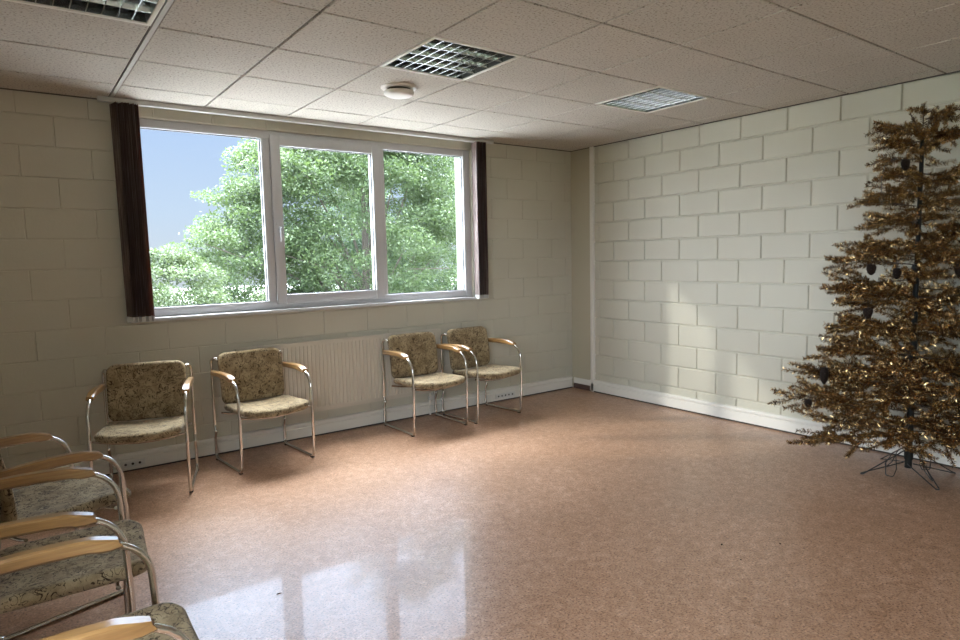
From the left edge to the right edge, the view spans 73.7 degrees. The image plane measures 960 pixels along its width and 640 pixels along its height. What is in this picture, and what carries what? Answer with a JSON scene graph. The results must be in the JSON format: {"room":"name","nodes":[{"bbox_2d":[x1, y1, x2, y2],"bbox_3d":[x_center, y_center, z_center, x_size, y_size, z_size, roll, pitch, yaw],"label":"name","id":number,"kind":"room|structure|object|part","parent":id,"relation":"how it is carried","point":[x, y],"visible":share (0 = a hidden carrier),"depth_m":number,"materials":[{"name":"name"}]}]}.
{"room":"waiting room","nodes":[
{"label":"waiting room","id":0,"kind":"room"},
{"bbox_2d":[0,89,572,468],"bbox_3d":[-1.272,-0.339,5.520,6.127,2.588,0.201,-5,7,-36],"label":"wall","id":1,"kind":"structure","parent":0,"point":[63,314],"depth_m":4.49,"materials":[{"name":"white brick"}]},
{"bbox_2d":[113,458,144,469],"bbox_3d":[-2.495,1.025,4.558,0.204,0.046,0.012,-5,7,-36],"label":"power outlet","id":2,"kind":"object","parent":1,"relation":"attached to","point":[137,462],"visible":0.77,"depth_m":4.57,"materials":[{"name":"grey plastic"}]},
{"bbox_2d":[13,376,572,490],"bbox_3d":[-1.190,0.893,5.535,5.492,0.130,0.034,-5,7,-36],"label":"baseboard","id":3,"kind":"structure","parent":1,"relation":"attached to","point":[159,456],"depth_m":5.35,"materials":[{"name":"beige"}]},
{"bbox_2d":[128,118,482,322],"bbox_3d":[-1.316,-0.814,5.447,3.140,1.450,0.305,-5,7,-36],"label":"window","id":4,"kind":"structure","parent":1,"relation":"in","point":[269,142],"depth_m":5.32,"materials":[{"name":"grey plastic"}]},
{"bbox_3d":[-1.590,-0.698,5.111,0.030,0.155,0.053,-5,7,-36],"label":"handle","id":5,"kind":"part","parent":4,"relation":"part of","materials":[{"name":"grey plastic"}]},
{"bbox_2d":[97,95,493,322],"bbox_3d":[-1.195,-0.831,5.301,3.305,1.566,0.127,-5,7,-36],"label":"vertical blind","id":6,"kind":"object","parent":4,"relation":"attached to","point":[124,113],"visible":1,"depth_m":4.44,"materials":[{"name":"brown fabric"}]},
{"bbox_3d":[-1.210,-1.594,5.225,3.305,0.032,0.045,-5,7,-36],"label":"head rail","id":7,"kind":"part","parent":6,"relation":"part of","materials":[{"name":"grey"}]},
{"bbox_3d":[-1.234,-0.108,5.425,3.100,0.025,0.082,-5,7,-36],"label":"sill","id":8,"kind":"part","parent":4,"relation":"part of","materials":[{"name":"grey plastic"}]},
{"bbox_3d":[-1.274,-0.829,5.414,0.965,1.340,0.078,-5,7,-36],"label":"sash","id":9,"kind":"part","parent":4,"relation":"part of","materials":[{"name":"grey plastic"}]},
{"bbox_2d":[235,328,441,423],"bbox_3d":[-1.131,0.549,5.532,1.869,0.804,0.062,-5,7,-36],"label":"radiator","id":10,"kind":"object","parent":1,"relation":"attached to","point":[346,371],"visible":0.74,"depth_m":5.45,"materials":[{"name":"beige metal"}]},
{"bbox_2d":[235,328,437,348],"bbox_3d":[-1.134,0.156,5.487,1.865,0.012,0.041,-5,7,-36],"label":"grille","id":11,"kind":"object","parent":10,"relation":"attached to","point":[435,331],"depth_m":5.40,"materials":[{"name":"beige metal"}]},
{"bbox_2d":[495,391,514,398],"bbox_3d":[0.260,0.770,6.571,0.249,0.046,0.012,-5,7,-36],"label":"strip","id":12,"kind":"object","parent":1,"relation":"attached to","point":[508,394],"visible":1,"depth_m":6.57,"materials":[{"name":"grey plastic"}]},
{"bbox_2d":[0,387,959,639],"bbox_3d":[0.948,1.292,2.647,5.977,0.200,7.655,-5,7,-36],"label":"floor","id":13,"kind":"structure","parent":0,"point":[576,514],"depth_m":3.36,"materials":[{"name":"plastic"}]},
{"bbox_2d":[0,432,130,639],"bbox_3d":[-1.939,0.832,2.843,0.586,0.802,0.590,3,7,37],"label":"armchair","id":14,"kind":"object","parent":13,"relation":"on","point":[90,494],"visible":0.62,"depth_m":2.81,"materials":[{"name":"beige fabric"}]},
{"bbox_3d":[-2.076,0.644,2.646,0.488,0.384,0.119,3,7,37],"label":"backrest","id":15,"kind":"part","parent":14,"relation":"part of","materials":[{"name":"fabric"}]},
{"bbox_3d":[-2.029,0.890,2.725,0.528,0.050,0.016,3,7,37],"label":"seat rail","id":16,"kind":"part","parent":14,"relation":"part of","materials":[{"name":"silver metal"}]},
{"bbox_3d":[-2.151,0.839,2.967,0.073,0.775,0.534,3,7,37],"label":"frame","id":17,"kind":"part","parent":14,"relation":"part of","materials":[{"name":"silver metal"}]},
{"bbox_3d":[-1.912,0.822,2.878,0.486,0.086,0.500,3,7,37],"label":"seat","id":18,"kind":"part","parent":14,"relation":"part of","materials":[{"name":"fabric"}]},
{"bbox_3d":[-1.824,0.839,2.998,0.528,0.050,0.016,3,7,37],"label":"seat rail","id":19,"kind":"part","parent":14,"relation":"part of","materials":[{"name":"silver metal"}]},
{"bbox_2d":[0,467,147,614],"bbox_3d":[-1.504,0.880,2.255,0.590,0.802,0.586,-5,6,-31],"label":"armchair","id":20,"kind":"object","parent":13,"relation":"on","point":[52,581],"visible":0.77,"depth_m":2.15,"materials":[{"name":"beige fabric"}]},
{"bbox_3d":[-1.401,0.912,2.035,0.534,0.775,0.073,-5,6,-31],"label":"frame","id":21,"kind":"part","parent":20,"relation":"part of","materials":[{"name":"silver metal"}]},
{"bbox_3d":[-1.465,0.871,2.278,0.500,0.086,0.486,-5,6,-31],"label":"seat","id":22,"kind":"part","parent":20,"relation":"part of","materials":[{"name":"fabric"}]},
{"bbox_3d":[-1.339,0.891,2.357,0.016,0.050,0.528,-5,6,-31],"label":"seat rail","id":23,"kind":"part","parent":20,"relation":"part of","materials":[{"name":"silver metal"}]},
{"bbox_2d":[0,536,198,639],"bbox_3d":[-1.012,0.931,1.611,0.590,0.802,0.586,-5,7,-36],"label":"armchair","id":24,"kind":"object","parent":13,"relation":"on","point":[167,620],"visible":1,"depth_m":1.77,"materials":[{"name":"brown wood"}]},
{"bbox_3d":[-1.178,0.931,1.792,0.534,0.775,0.073,-5,7,-36],"label":"frame","id":25,"kind":"part","parent":24,"relation":"part of","materials":[{"name":"silver metal"}]},
{"bbox_3d":[-0.976,0.922,1.637,0.500,0.086,0.486,-5,7,-36],"label":"seat","id":26,"kind":"part","parent":24,"relation":"part of","materials":[{"name":"fabric"}]},
{"bbox_3d":[-0.890,0.963,1.401,0.534,0.775,0.073,-5,7,-36],"label":"frame","id":27,"kind":"part","parent":24,"relation":"part of","materials":[{"name":"silver metal"}]},
{"bbox_2d":[86,360,198,492],"bbox_3d":[-2.188,0.708,4.184,0.586,0.802,0.590,-3,6,-19],"label":"armchair","id":28,"kind":"object","parent":13,"relation":"on","point":[154,389],"visible":0.93,"depth_m":4.31,"materials":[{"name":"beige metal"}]},
{"bbox_3d":[-2.426,0.732,4.131,0.073,0.775,0.534,-3,6,-19],"label":"frame","id":29,"kind":"part","parent":28,"relation":"part of","materials":[{"name":"silver metal"}]},
{"bbox_3d":[-2.123,0.748,4.005,0.528,0.050,0.016,-3,6,-19],"label":"seat rail","id":30,"kind":"part","parent":28,"relation":"part of","materials":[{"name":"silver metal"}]},
{"bbox_3d":[-2.173,0.706,4.141,0.486,0.086,0.500,-3,6,-19],"label":"seat","id":31,"kind":"part","parent":28,"relation":"part of","materials":[{"name":"fabric"}]},
{"bbox_3d":[-2.265,0.481,4.372,0.488,0.384,0.119,-3,6,-19],"label":"backrest","id":32,"kind":"part","parent":28,"relation":"part of","materials":[{"name":"fabric"}]},
{"bbox_3d":[-1.967,0.706,4.291,0.073,0.775,0.534,-3,6,-19],"label":"frame","id":33,"kind":"part","parent":28,"relation":"part of","materials":[{"name":"silver metal"}]},
{"bbox_2d":[210,347,314,474],"bbox_3d":[-1.597,0.641,4.742,0.586,0.802,0.590,-6,7,-41],"label":"armchair","id":34,"kind":"object","parent":13,"relation":"on","point":[251,374],"visible":1,"depth_m":4.78,"materials":[{"name":"brown fabric"}]},
{"bbox_3d":[-1.798,0.672,4.604,0.073,0.775,0.534,-6,7,-41],"label":"frame","id":35,"kind":"part","parent":34,"relation":"part of","materials":[{"name":"silver metal"}]},
{"bbox_3d":[-1.748,0.420,4.888,0.488,0.384,0.119,-6,7,-41],"label":"backrest","id":36,"kind":"part","parent":34,"relation":"part of","materials":[{"name":"fabric"}]},
{"bbox_3d":[-1.567,0.638,4.708,0.486,0.086,0.500,-6,7,-41],"label":"seat","id":37,"kind":"part","parent":34,"relation":"part of","materials":[{"name":"fabric"}]},
{"bbox_3d":[-1.469,0.676,4.601,0.528,0.050,0.016,-6,7,-41],"label":"seat rail","id":38,"kind":"part","parent":34,"relation":"part of","materials":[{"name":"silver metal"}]},
{"bbox_3d":[-1.432,0.633,4.924,0.073,0.775,0.534,-6,7,-41],"label":"frame","id":39,"kind":"part","parent":34,"relation":"part of","materials":[{"name":"silver metal"}]},
{"bbox_2d":[381,331,467,436],"bbox_3d":[-0.468,0.534,5.593,0.586,0.802,0.590,-5,7,-37],"label":"armchair","id":40,"kind":"object","parent":13,"relation":"on","point":[411,355],"visible":1,"depth_m":5.64,"materials":[{"name":"brown fabric"}]},
{"bbox_3d":[-0.678,0.564,5.470,0.073,0.775,0.534,-5,7,-37],"label":"frame","id":41,"kind":"part","parent":40,"relation":"part of","materials":[{"name":"silver metal"}]},
{"bbox_3d":[-0.607,0.312,5.748,0.488,0.384,0.119,-5,7,-37],"label":"backrest","id":42,"kind":"part","parent":40,"relation":"part of","materials":[{"name":"fabric"}]},
{"bbox_3d":[-0.440,0.531,5.557,0.486,0.086,0.500,-5,7,-37],"label":"seat","id":43,"kind":"part","parent":40,"relation":"part of","materials":[{"name":"fabric"}]},
{"bbox_3d":[-0.350,0.570,5.443,0.528,0.050,0.016,-5,7,-37],"label":"seat rail","id":44,"kind":"part","parent":40,"relation":"part of","materials":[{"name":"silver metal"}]},
{"bbox_3d":[-0.290,0.527,5.763,0.073,0.775,0.534,-5,7,-37],"label":"frame","id":45,"kind":"part","parent":40,"relation":"part of","materials":[{"name":"silver metal"}]},
{"bbox_2d":[440,326,522,423],"bbox_3d":[0.031,0.487,5.969,0.586,0.802,0.590,-6,7,-41],"label":"armchair","id":46,"kind":"object","parent":13,"relation":"on","point":[473,341],"visible":0.93,"depth_m":6.01,"materials":[{"name":"brown fabric"}]},
{"bbox_3d":[-0.170,0.518,5.831,0.073,0.775,0.534,-6,7,-41],"label":"frame","id":47,"kind":"part","parent":46,"relation":"part of","materials":[{"name":"silver metal"}]},
{"bbox_3d":[-0.119,0.266,6.114,0.488,0.384,0.119,-6,7,-41],"label":"backrest","id":48,"kind":"part","parent":46,"relation":"part of","materials":[{"name":"fabric"}]},
{"bbox_3d":[0.061,0.483,5.934,0.486,0.086,0.500,-6,7,-41],"label":"seat","id":49,"kind":"part","parent":46,"relation":"part of","materials":[{"name":"fabric"}]},
{"bbox_3d":[0.159,0.522,5.827,0.528,0.050,0.016,-6,7,-41],"label":"seat rail","id":50,"kind":"part","parent":46,"relation":"part of","materials":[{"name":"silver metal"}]},
{"bbox_3d":[0.196,0.479,6.151,0.073,0.775,0.534,-6,7,-41],"label":"frame","id":51,"kind":"part","parent":46,"relation":"part of","materials":[{"name":"silver metal"}]},
{"bbox_2d":[767,101,959,489],"bbox_3d":[2.561,-0.150,3.932,1.136,2.346,1.441,-5,7,-36],"label":"tree","id":52,"kind":"object","parent":13,"relation":"on","point":[923,309],"visible":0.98,"depth_m":3.98,"materials":[{"name":"brown plant"}]},
{"bbox_2d":[805,394,812,407],"bbox_3d":[2.171,0.528,4.233,0.054,0.110,0.054,-6,7,-38],"label":"ornament","id":53,"kind":"object","parent":52,"relation":"hanging from","point":[808,401],"visible":0.83,"depth_m":4.22,"materials":[{"name":"black"}]},
{"bbox_3d":[2.346,0.503,4.260,0.532,0.184,0.707,-5,7,-36],"label":"stem","id":54,"kind":"part","parent":52,"relation":"part of","materials":[{"name":"brown"}]},
{"bbox_2d":[820,363,828,383],"bbox_3d":[2.224,0.336,4.138,0.060,0.165,0.060,1,6,21],"label":"ornament","id":55,"kind":"object","parent":52,"relation":"hanging from","point":[824,371],"visible":1,"depth_m":4.13,"materials":[{"name":"black"}]},
{"bbox_3d":[2.357,0.726,4.153,0.647,0.214,0.581,-5,7,-36],"label":"stem","id":56,"kind":"part","parent":52,"relation":"part of","materials":[{"name":"brown"}]},
{"bbox_3d":[2.398,0.401,4.223,0.462,0.236,0.600,-5,7,-36],"label":"stem","id":57,"kind":"part","parent":52,"relation":"part of","materials":[{"name":"brown"}]},
{"bbox_3d":[2.320,0.483,4.060,0.778,0.248,0.540,-5,7,-36],"label":"stem","id":58,"kind":"part","parent":52,"relation":"part of","materials":[{"name":"brown"}]},
{"bbox_3d":[2.425,0.703,4.273,0.494,0.149,0.606,-5,7,-36],"label":"stem","id":59,"kind":"part","parent":52,"relation":"part of","materials":[{"name":"brown"}]},
{"bbox_3d":[2.358,0.168,4.108,0.614,0.205,0.505,-5,7,-36],"label":"stem","id":60,"kind":"part","parent":52,"relation":"part of","materials":[{"name":"brown"}]},
{"bbox_3d":[2.440,0.038,4.149,0.424,0.158,0.482,-5,7,-36],"label":"stem","id":61,"kind":"part","parent":52,"relation":"part of","materials":[{"name":"brown"}]},
{"bbox_3d":[2.422,0.318,4.124,0.514,0.133,0.436,-5,7,-36],"label":"stem","id":62,"kind":"part","parent":52,"relation":"part of","materials":[{"name":"brown"}]},
{"bbox_3d":[2.494,-0.246,4.202,0.482,0.198,0.334,-2,6,-4],"label":"stem","id":63,"kind":"part","parent":52,"relation":"part of","materials":[{"name":"brown"}]},
{"bbox_3d":[2.598,0.624,4.390,0.514,0.195,0.593,-5,7,-36],"label":"stem","id":64,"kind":"part","parent":52,"relation":"part of","materials":[{"name":"brown"}]},
{"bbox_2d":[862,307,873,318],"bbox_3d":[2.394,-0.067,3.953,0.066,0.120,0.066,3,7,36],"label":"ornament","id":65,"kind":"object","parent":52,"relation":"hanging from","point":[867,312],"visible":1,"depth_m":3.94,"materials":[{"name":"black"}]},
{"bbox_3d":[2.524,-0.421,4.236,0.451,0.172,0.382,-1,6,2],"label":"stem","id":66,"kind":"part","parent":52,"relation":"part of","materials":[{"name":"brown"}]},
{"bbox_2d":[866,262,876,274],"bbox_3d":[2.448,-0.340,4.007,0.066,0.120,0.066,-5,7,-37],"label":"ornament","id":67,"kind":"object","parent":52,"relation":"hanging from","point":[871,269],"visible":1,"depth_m":3.99,"materials":[{"name":"black"}]},
{"bbox_3d":[2.676,-0.428,4.303,0.392,0.216,0.501,-5,7,-36],"label":"stem","id":68,"kind":"part","parent":52,"relation":"part of","materials":[{"name":"brown"}]},
{"bbox_3d":[2.505,-0.119,3.921,0.431,0.189,0.359,0,6,10],"label":"stem","id":69,"kind":"part","parent":52,"relation":"part of","materials":[{"name":"brown"}]},
{"bbox_3d":[2.519,0.068,3.957,0.511,0.209,0.432,-5,7,-36],"label":"stem","id":70,"kind":"part","parent":52,"relation":"part of","materials":[{"name":"brown"}]},
{"bbox_3d":[2.515,-0.443,3.941,0.461,0.151,0.536,-5,7,-36],"label":"stem","id":71,"kind":"part","parent":52,"relation":"part of","materials":[{"name":"brown"}]},
{"bbox_3d":[2.622,0.919,4.145,0.283,0.175,0.084,-1,6,1],"label":"stand leg","id":72,"kind":"part","parent":52,"relation":"part of","materials":[{"name":"black metal"}]},
{"bbox_3d":[2.553,-0.783,4.139,0.262,0.132,0.374,-3,6,-20],"label":"stem","id":73,"kind":"part","parent":52,"relation":"part of","materials":[{"name":"brown"}]},
{"bbox_3d":[2.539,-0.799,3.985,0.319,0.107,0.292,-5,7,-36],"label":"stem","id":74,"kind":"part","parent":52,"relation":"part of","materials":[{"name":"brown"}]},
{"bbox_3d":[2.503,0.515,3.907,0.451,0.245,0.493,0,6,9],"label":"stem","id":75,"kind":"part","parent":52,"relation":"part of","materials":[{"name":"brown"}]},
{"bbox_3d":[2.551,-0.990,4.000,0.263,0.071,0.247,-5,7,-36],"label":"stem","id":76,"kind":"part","parent":52,"relation":"part of","materials":[{"name":"brown"}]},
{"bbox_3d":[2.521,-0.616,3.927,0.272,0.075,0.379,3,7,34],"label":"stem","id":77,"kind":"part","parent":52,"relation":"part of","materials":[{"name":"brown"}]},
{"bbox_3d":[2.765,0.898,4.321,0.084,0.175,0.283,-1,6,1],"label":"stand leg","id":78,"kind":"part","parent":52,"relation":"part of","materials":[{"name":"black metal"}]},
{"bbox_2d":[891,268,901,278],"bbox_3d":[2.561,-0.310,3.933,0.060,0.120,0.060,-3,6,-20],"label":"ornament","id":79,"kind":"object","parent":52,"relation":"hanging from","point":[896,272],"visible":0.96,"depth_m":3.92,"materials":[{"name":"black"}]},
{"bbox_3d":[2.533,0.243,3.804,0.694,0.186,0.541,-5,7,-36],"label":"stem","id":80,"kind":"part","parent":52,"relation":"part of","materials":[{"name":"brown"}]},
{"bbox_3d":[2.541,0.686,3.812,0.739,0.169,0.524,-5,7,-36],"label":"stem","id":81,"kind":"part","parent":52,"relation":"part of","materials":[{"name":"brown"}]},
{"bbox_2d":[900,151,910,170],"bbox_3d":[2.596,-0.972,3.908,0.060,0.120,0.060,-6,7,-41],"label":"ornament","id":82,"kind":"object","parent":52,"relation":"hanging from","point":[905,163],"visible":1,"depth_m":3.90,"materials":[{"name":"black"}]},
{"bbox_3d":[2.588,0.370,3.833,0.592,0.216,0.540,-5,7,-36],"label":"stem","id":83,"kind":"part","parent":52,"relation":"part of","materials":[{"name":"brown"}]},
{"bbox_3d":[2.800,0.929,4.002,0.084,0.175,0.283,-1,6,1],"label":"stand leg","id":84,"kind":"part","parent":52,"relation":"part of","materials":[{"name":"black metal"}]},
{"bbox_3d":[2.692,-0.679,3.765,0.357,0.133,0.344,-5,7,-36],"label":"stem","id":85,"kind":"part","parent":52,"relation":"part of","materials":[{"name":"brown"}]},
{"bbox_3d":[2.726,0.647,3.764,0.506,0.151,0.519,-5,7,-36],"label":"stem","id":86,"kind":"part","parent":52,"relation":"part of","materials":[{"name":"brown"}]},
{"bbox_3d":[2.664,-0.836,3.816,0.240,0.088,0.272,-3,6,-17],"label":"stem","id":87,"kind":"part","parent":52,"relation":"part of","materials":[{"name":"brown"}]},
{"bbox_3d":[2.943,0.908,4.178,0.283,0.175,0.084,-1,6,1],"label":"stand leg","id":88,"kind":"part","parent":52,"relation":"part of","materials":[{"name":"black metal"}]},
{"bbox_3d":[2.773,0.567,3.685,0.516,0.225,0.688,-5,7,-36],"label":"stem","id":89,"kind":"part","parent":52,"relation":"part of","materials":[{"name":"brown"}]},
{"bbox_3d":[2.786,0.233,3.678,0.454,0.246,0.670,-5,7,-36],"label":"stem","id":90,"kind":"part","parent":52,"relation":"part of","materials":[{"name":"brown"}]},
{"bbox_3d":[2.684,-0.377,3.704,0.487,0.144,0.438,-5,7,-36],"label":"stem","id":91,"kind":"part","parent":52,"relation":"part of","materials":[{"name":"brown"}]},
{"bbox_3d":[2.926,-0.171,3.796,0.420,0.138,0.422,0,6,12],"label":"stem","id":92,"kind":"part","parent":52,"relation":"part of","materials":[{"name":"brown"}]},
{"bbox_3d":[3.025,-0.210,3.882,0.356,0.136,0.497,-3,6,-22],"label":"stem","id":93,"kind":"part","parent":52,"relation":"part of","materials":[{"name":"brown"}]},
{"bbox_2d":[954,263,959,276],"bbox_3d":[2.784,-0.315,3.719,0.060,0.130,0.060,0,6,17],"label":"ornament","id":94,"kind":"object","parent":52,"relation":"hanging from","point":[957,271],"visible":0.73,"depth_m":3.71,"materials":[{"name":"black"}]},
{"bbox_2d":[0,0,959,151],"bbox_3d":[0.887,-1.480,2.379,5.977,0.206,7.655,-5,7,-36],"label":"ceiling","id":95,"kind":"structure","parent":0,"point":[320,60],"depth_m":3.60,"materials":[{"name":"tile"}]},
{"bbox_2d":[4,0,165,25],"bbox_3d":[-1.624,-1.402,2.615,0.594,0.107,0.594,-5,7,-36],"label":"ceiling light","id":96,"kind":"object","parent":95,"relation":"attached to","point":[142,12],"visible":1,"depth_m":2.85,"materials":[{"name":"beige"}]},
{"bbox_2d":[380,82,416,98],"bbox_3d":[-0.532,-1.499,4.211,0.240,0.062,0.240,-5,7,-36],"label":"smoke detector","id":97,"kind":"object","parent":95,"relation":"attached to","point":[394,90],"visible":1,"depth_m":4.14,"materials":[{"name":"beige plastic"}]},
{"bbox_2d":[379,35,522,80],"bbox_3d":[-0.174,-1.536,3.674,0.594,0.107,0.594,-5,7,-36],"label":"ceiling light","id":98,"kind":"object","parent":95,"relation":"attached to","point":[436,56],"visible":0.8,"depth_m":3.68,"materials":[{"name":"beige"}]},
{"bbox_2d":[595,86,711,113],"bbox_3d":[1.275,-1.670,4.733,0.594,0.107,0.594,-5,7,-36],"label":"ceiling light","id":99,"kind":"object","parent":95,"relation":"attached to","point":[658,98],"visible":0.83,"depth_m":4.74,"materials":[{"name":"beige"}]},
{"bbox_2d":[573,72,959,448],"bbox_3d":[3.243,-0.311,4.212,0.201,2.588,7.655,-5,7,-36],"label":"wall","id":100,"kind":"structure","parent":0,"point":[712,240],"depth_m":5.43,"materials":[{"name":"white brick"}]},
{"bbox_2d":[571,148,590,384],"bbox_3d":[1.135,-0.543,6.980,0.104,2.568,0.287,-5,7,-36],"label":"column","id":101,"kind":"structure","parent":100,"relation":"attached to","point":[580,167],"depth_m":6.94,"materials":[{"name":"beige paint"}]},
{"bbox_2d":[574,377,590,390],"bbox_3d":[1.130,0.703,7.048,0.018,0.115,0.261,-5,7,-36],"label":"trim","id":102,"kind":"structure","parent":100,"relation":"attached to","point":[580,383],"depth_m":7.05,"materials":[{"name":"beige"}]},
{"bbox_2d":[589,146,595,391],"bbox_3d":[1.197,-0.517,6.800,0.040,2.588,0.045,-5,7,-36],"label":"trim","id":103,"kind":"structure","parent":100,"relation":"attached to","point":[591,149],"depth_m":6.78,"materials":[{"name":"beige paint"}]},
{"bbox_2d":[590,379,959,468],"bbox_3d":[3.263,0.930,4.144,0.034,0.130,6.960,-5,7,-36],"label":"baseboard","id":104,"kind":"structure","parent":100,"relation":"attached to","point":[778,422],"depth_m":5.56,"materials":[{"name":"beige"}]},
{"label":"outside","id":105,"kind":"structure","parent":0,"visible":0},
{"bbox_2d":[157,277,455,303],"bbox_3d":[-49.902,0.162,69.398,240.000,0.200,159.945,-5,7,-36],"label":"ground","id":106,"kind":"structure","parent":105,"point":[441,277],"depth_m":142.03,"materials":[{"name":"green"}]},
{"bbox_2d":[149,244,265,306],"bbox_3d":[-5.897,1.345,14.544,3.124,6.131,5.002,3,7,40],"label":"broadleaf tree","id":107,"kind":"object","parent":106,"relation":"on","point":[178,267],"visible":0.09,"depth_m":13.56,"materials":[{"name":"green plant"}]},
{"bbox_2d":[159,138,457,304],"bbox_3d":[-4.861,-3.863,20.446,11.144,15.297,5.774,-4,6,-25],"label":"broadleaf tree","id":108,"kind":"object","parent":106,"relation":"on","point":[302,175],"visible":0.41,"depth_m":19.05,"materials":[{"name":"green plant"}]},
{"bbox_2d":[300,152,457,292],"bbox_3d":[-3.504,-2.928,28.639,11.884,11.784,5.544,-5,7,-33],"label":"broadleaf tree","id":109,"kind":"object","parent":106,"relation":"on","point":[359,241],"visible":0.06,"depth_m":27.31,"materials":[{"name":"green plant"}]}
]}

